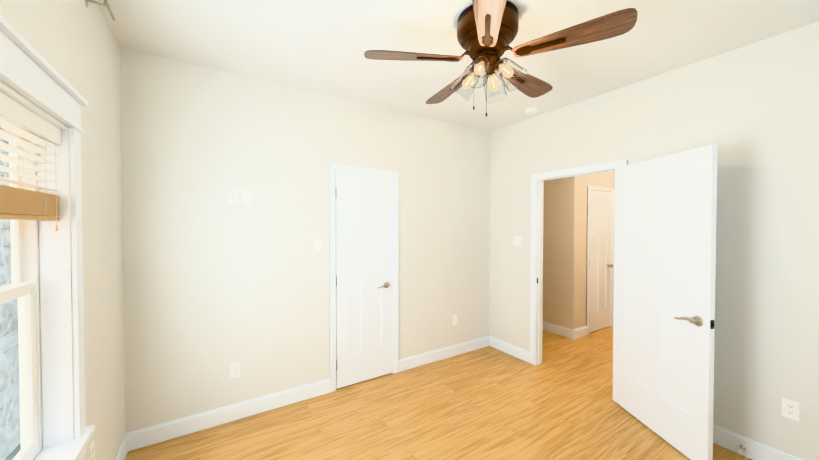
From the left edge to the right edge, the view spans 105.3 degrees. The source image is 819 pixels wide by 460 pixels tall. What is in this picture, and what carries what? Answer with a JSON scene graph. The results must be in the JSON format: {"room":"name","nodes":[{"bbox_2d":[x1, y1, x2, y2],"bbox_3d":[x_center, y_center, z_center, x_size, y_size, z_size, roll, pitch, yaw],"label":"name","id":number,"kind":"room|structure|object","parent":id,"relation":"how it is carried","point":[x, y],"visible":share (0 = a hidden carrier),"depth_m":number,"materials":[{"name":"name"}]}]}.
{"room":"empty bedroom","nodes":[
{"label":"empty bedroom","id":0,"kind":"room"},
{"bbox_2d":[0,0,127,459],"bbox_3d":[-1.117,0.168,0.678,0.150,2.740,3.270,-1,1,-32],"label":"wall","id":1,"kind":"structure","parent":0,"point":[77,40],"depth_m":1.67,"materials":[{"name":"paint"}]},
{"bbox_2d":[0,14,94,459],"bbox_3d":[-1.236,0.228,0.911,0.193,1.603,1.130,-1,1,-32],"label":"window unit","id":2,"kind":"structure","parent":1,"relation":"in","point":[21,436],"depth_m":1.27,"materials":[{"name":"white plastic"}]},
{"bbox_2d":[0,91,61,230],"bbox_3d":[-1.235,-0.202,0.905,0.064,0.422,0.920,-1,1,-32],"label":"window blinds","id":3,"kind":"object","parent":2,"relation":"attached to","point":[19,204],"visible":1,"depth_m":1.09,"materials":[{"name":"white plastic"}]},
{"bbox_2d":[88,440,94,459],"bbox_3d":[-1.557,1.105,1.533,0.007,0.115,0.070,-1,1,-32],"label":"outlet","id":4,"kind":"object","parent":1,"relation":"attached to","point":[91,452],"visible":1,"depth_m":1.53,"materials":[{"name":"white plastic"}]},
{"bbox_2d":[85,0,115,20],"bbox_3d":[-1.537,-1.129,1.557,0.106,0.138,0.032,-1,1,-32],"label":"curtain bracket","id":5,"kind":"object","parent":1,"relation":"attached to","point":[106,4],"visible":0.98,"depth_m":1.56,"materials":[{"name":"metal"}]},
{"bbox_2d":[115,432,130,459],"bbox_3d":[-1.064,1.473,0.768,0.014,0.128,3.250,-1,1,-32],"label":"baseboard","id":6,"kind":"structure","parent":1,"relation":"attached to","point":[125,446],"depth_m":2.07,"materials":[{"name":"white wood"}]},
{"bbox_2d":[124,48,491,431],"bbox_3d":[-0.555,0.130,3.064,3.660,2.740,0.115,-1,1,-32],"label":"wall","id":7,"kind":"structure","parent":0,"point":[196,284],"depth_m":2.56,"materials":[{"name":"paint"}]},
{"bbox_2d":[131,378,329,450],"bbox_3d":[-1.323,1.445,2.520,1.395,0.128,0.014,-1,1,-32],"label":"baseboard","id":8,"kind":"structure","parent":7,"relation":"attached to","point":[176,428],"depth_m":2.43,"materials":[{"name":"white wood"}]},
{"bbox_2d":[228,189,237,203],"bbox_3d":[-1.388,-0.260,2.455,0.070,0.115,0.007,-1,1,-32],"label":"outlet","id":9,"kind":"object","parent":7,"relation":"attached to","point":[232,196],"visible":1,"depth_m":2.45,"materials":[{"name":"white plastic"}]},
{"bbox_2d":[230,362,239,377],"bbox_3d":[-1.383,1.110,2.481,0.070,0.115,0.007,-1,1,-32],"label":"electrical outlet","id":10,"kind":"object","parent":7,"relation":"attached to","point":[235,369],"visible":1,"depth_m":2.48,"materials":[{"name":"white plastic"}]},
{"bbox_2d":[242,190,251,204],"bbox_3d":[-1.301,-0.260,2.505,0.070,0.115,0.016,-1,1,-32],"label":"outlet plate","id":11,"kind":"object","parent":7,"relation":"attached to","point":[246,197],"visible":1,"depth_m":2.51,"materials":[{"name":"white plastic"}]},
{"bbox_2d":[314,239,321,251],"bbox_3d":[-0.819,0.138,2.817,0.070,0.115,0.019,-1,1,-32],"label":"light switch","id":12,"kind":"object","parent":7,"relation":"attached to","point":[318,244],"visible":1,"depth_m":2.82,"materials":[{"name":"white plastic"}]},
{"bbox_2d":[335,172,391,388],"bbox_3d":[-0.440,0.473,3.095,0.617,2.032,0.147,-1,1,-32],"label":"closet door","id":13,"kind":"structure","parent":7,"relation":"in","point":[363,277],"depth_m":3.07,"materials":[{"name":"painted wood"},{"name":"satin nickel"}]},
{"bbox_2d":[329,164,398,391],"bbox_3d":[-0.457,0.446,3.121,0.730,2.106,0.132,-1,1,-32],"label":"door frame","id":14,"kind":"structure","parent":7,"relation":"attached to","point":[334,169],"depth_m":3.02,"materials":[{"name":"white wood"}]},
{"bbox_2d":[399,335,490,371],"bbox_3d":[0.458,1.426,3.652,1.365,0.128,0.014,-1,1,-32],"label":"baseboard","id":15,"kind":"structure","parent":7,"relation":"attached to","point":[418,360],"depth_m":3.59,"materials":[{"name":"white wood"}]},
{"bbox_2d":[453,315,456,324],"bbox_3d":[0.540,1.067,3.703,0.070,0.115,0.007,-1,1,-32],"label":"electrical outlet","id":16,"kind":"object","parent":7,"relation":"attached to","point":[454,319],"visible":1,"depth_m":3.70,"materials":[{"name":"white plastic"}]},
{"bbox_2d":[125,326,751,459],"bbox_3d":[1.483,1.553,2.874,6.870,0.100,4.750,-1,1,-32],"label":"floor","id":17,"kind":"structure","parent":0,"point":[493,403],"depth_m":2.46,"materials":[{"name":"brown wood"}]},
{"bbox_2d":[96,0,818,130],"bbox_3d":[1.483,-1.287,2.828,6.870,0.100,4.750,-1,1,-32],"label":"ceiling","id":18,"kind":"structure","parent":0,"point":[321,46],"depth_m":2.03,"materials":[{"name":"paint"}]},
{"bbox_2d":[364,0,637,115],"bbox_3d":[0.463,-0.931,1.852,1.344,0.580,1.349,-1,1,-32],"label":"ceiling fan","id":19,"kind":"object","parent":18,"relation":"hanging from","point":[487,31],"visible":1,"depth_m":1.71,"materials":[{"name":"brown wood"}]},
{"bbox_2d":[525,107,537,113],"bbox_3d":[1.260,-1.225,3.227,0.128,0.037,0.128,-1,1,-32],"label":"smoke detector","id":20,"kind":"object","parent":18,"relation":"attached to","point":[532,110],"visible":1,"depth_m":3.19,"materials":[{"name":"white plastic"}]},
{"bbox_2d":[543,178,562,326],"bbox_3d":[1.805,0.099,4.992,0.130,2.740,1.480,-1,1,-32],"label":"wall","id":21,"kind":"structure","parent":0,"point":[553,189],"depth_m":4.48,"materials":[{"name":"paint"}]},
{"bbox_2d":[543,321,574,339],"bbox_3d":[1.813,1.407,4.868,0.017,0.128,1.534,-1,1,-32],"label":"baseboard","id":22,"kind":"structure","parent":21,"relation":"attached to","point":[559,330],"depth_m":4.39,"materials":[{"name":"white wood"}]},
{"bbox_2d":[563,171,614,329],"bbox_3d":[3.068,0.101,4.821,2.080,2.740,0.115,-1,1,-32],"label":"wall","id":23,"kind":"structure","parent":0,"point":[564,246],"depth_m":4.30,"materials":[{"name":"paint"}]},
{"bbox_2d":[575,326,586,338],"bbox_3d":[2.362,1.416,4.317,0.305,0.128,0.014,-1,1,-32],"label":"baseboard","id":24,"kind":"structure","parent":23,"relation":"attached to","point":[580,332],"depth_m":4.31,"materials":[{"name":"white wood"}]},
{"bbox_2d":[586,185,614,334],"bbox_3d":[2.773,0.422,4.629,0.740,2.106,0.132,-1,1,-32],"label":"door frame","id":25,"kind":"structure","parent":23,"relation":"attached to","point":[599,188],"depth_m":4.56,"materials":[{"name":"white wood"}]},
{"bbox_2d":[589,190,612,332],"bbox_3d":[2.787,0.449,4.600,0.618,2.032,0.167,-1,1,-32],"label":"hall door","id":26,"kind":"structure","parent":23,"relation":"in","point":[600,260],"depth_m":4.59,"materials":[{"name":"white wood"}]},
{"bbox_2d":[488,22,818,459],"bbox_3d":[1.730,0.131,3.008,0.115,2.740,4.750,-1,1,-32],"label":"wall","id":27,"kind":"structure","parent":0,"point":[758,101],"depth_m":2.11,"materials":[{"name":"paint"}]},
{"bbox_2d":[491,336,529,362],"bbox_3d":[1.200,1.425,3.742,0.014,0.128,0.578,-1,1,-32],"label":"baseboard","id":28,"kind":"structure","parent":27,"relation":"attached to","point":[508,348],"depth_m":3.72,"materials":[{"name":"white wood"}]},
{"bbox_2d":[513,236,521,245],"bbox_3d":[1.252,0.129,3.635,0.019,0.115,0.116,-1,1,-32],"label":"light switch","id":29,"kind":"object","parent":27,"relation":"attached to","point":[517,240],"visible":1,"depth_m":3.64,"materials":[{"name":"white plastic"}]},
{"bbox_2d":[530,160,627,364],"bbox_3d":[1.663,0.446,3.119,0.149,2.106,0.943,-1,1,-32],"label":"door frame","id":30,"kind":"structure","parent":27,"relation":"attached to","point":[536,285],"depth_m":3.45,"materials":[{"name":"white wood"}]},
{"bbox_2d":[612,144,717,459],"bbox_3d":[1.834,0.486,2.329,0.444,2.032,0.736,-1,1,-32],"label":"entry door","id":31,"kind":"structure","parent":27,"relation":"in","point":[665,211],"depth_m":2.21,"materials":[{"name":"painted wood"},{"name":"satin nickel"}]},
{"bbox_2d":[713,424,801,459],"bbox_3d":[2.314,1.453,1.990,0.014,0.128,1.689,-1,1,-32],"label":"baseboard","id":32,"kind":"structure","parent":27,"relation":"attached to","point":[754,450],"depth_m":2.08,"materials":[{"name":"white wood"}]},
{"bbox_2d":[738,445,745,452],"bbox_3d":[2.205,1.456,2.075,0.078,0.028,0.028,-1,1,-32],"label":"door stop","id":33,"kind":"object","parent":32,"relation":"attached to","point":[742,448],"visible":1,"depth_m":2.08,"materials":[{"name":"beige metal"}]},
{"bbox_2d":[781,397,799,420],"bbox_3d":[2.352,1.107,1.930,0.007,0.115,0.070,-1,1,-32],"label":"electrical outlet","id":34,"kind":"object","parent":27,"relation":"attached to","point":[790,409],"visible":1,"depth_m":1.93,"materials":[{"name":"white plastic"}]}
]}

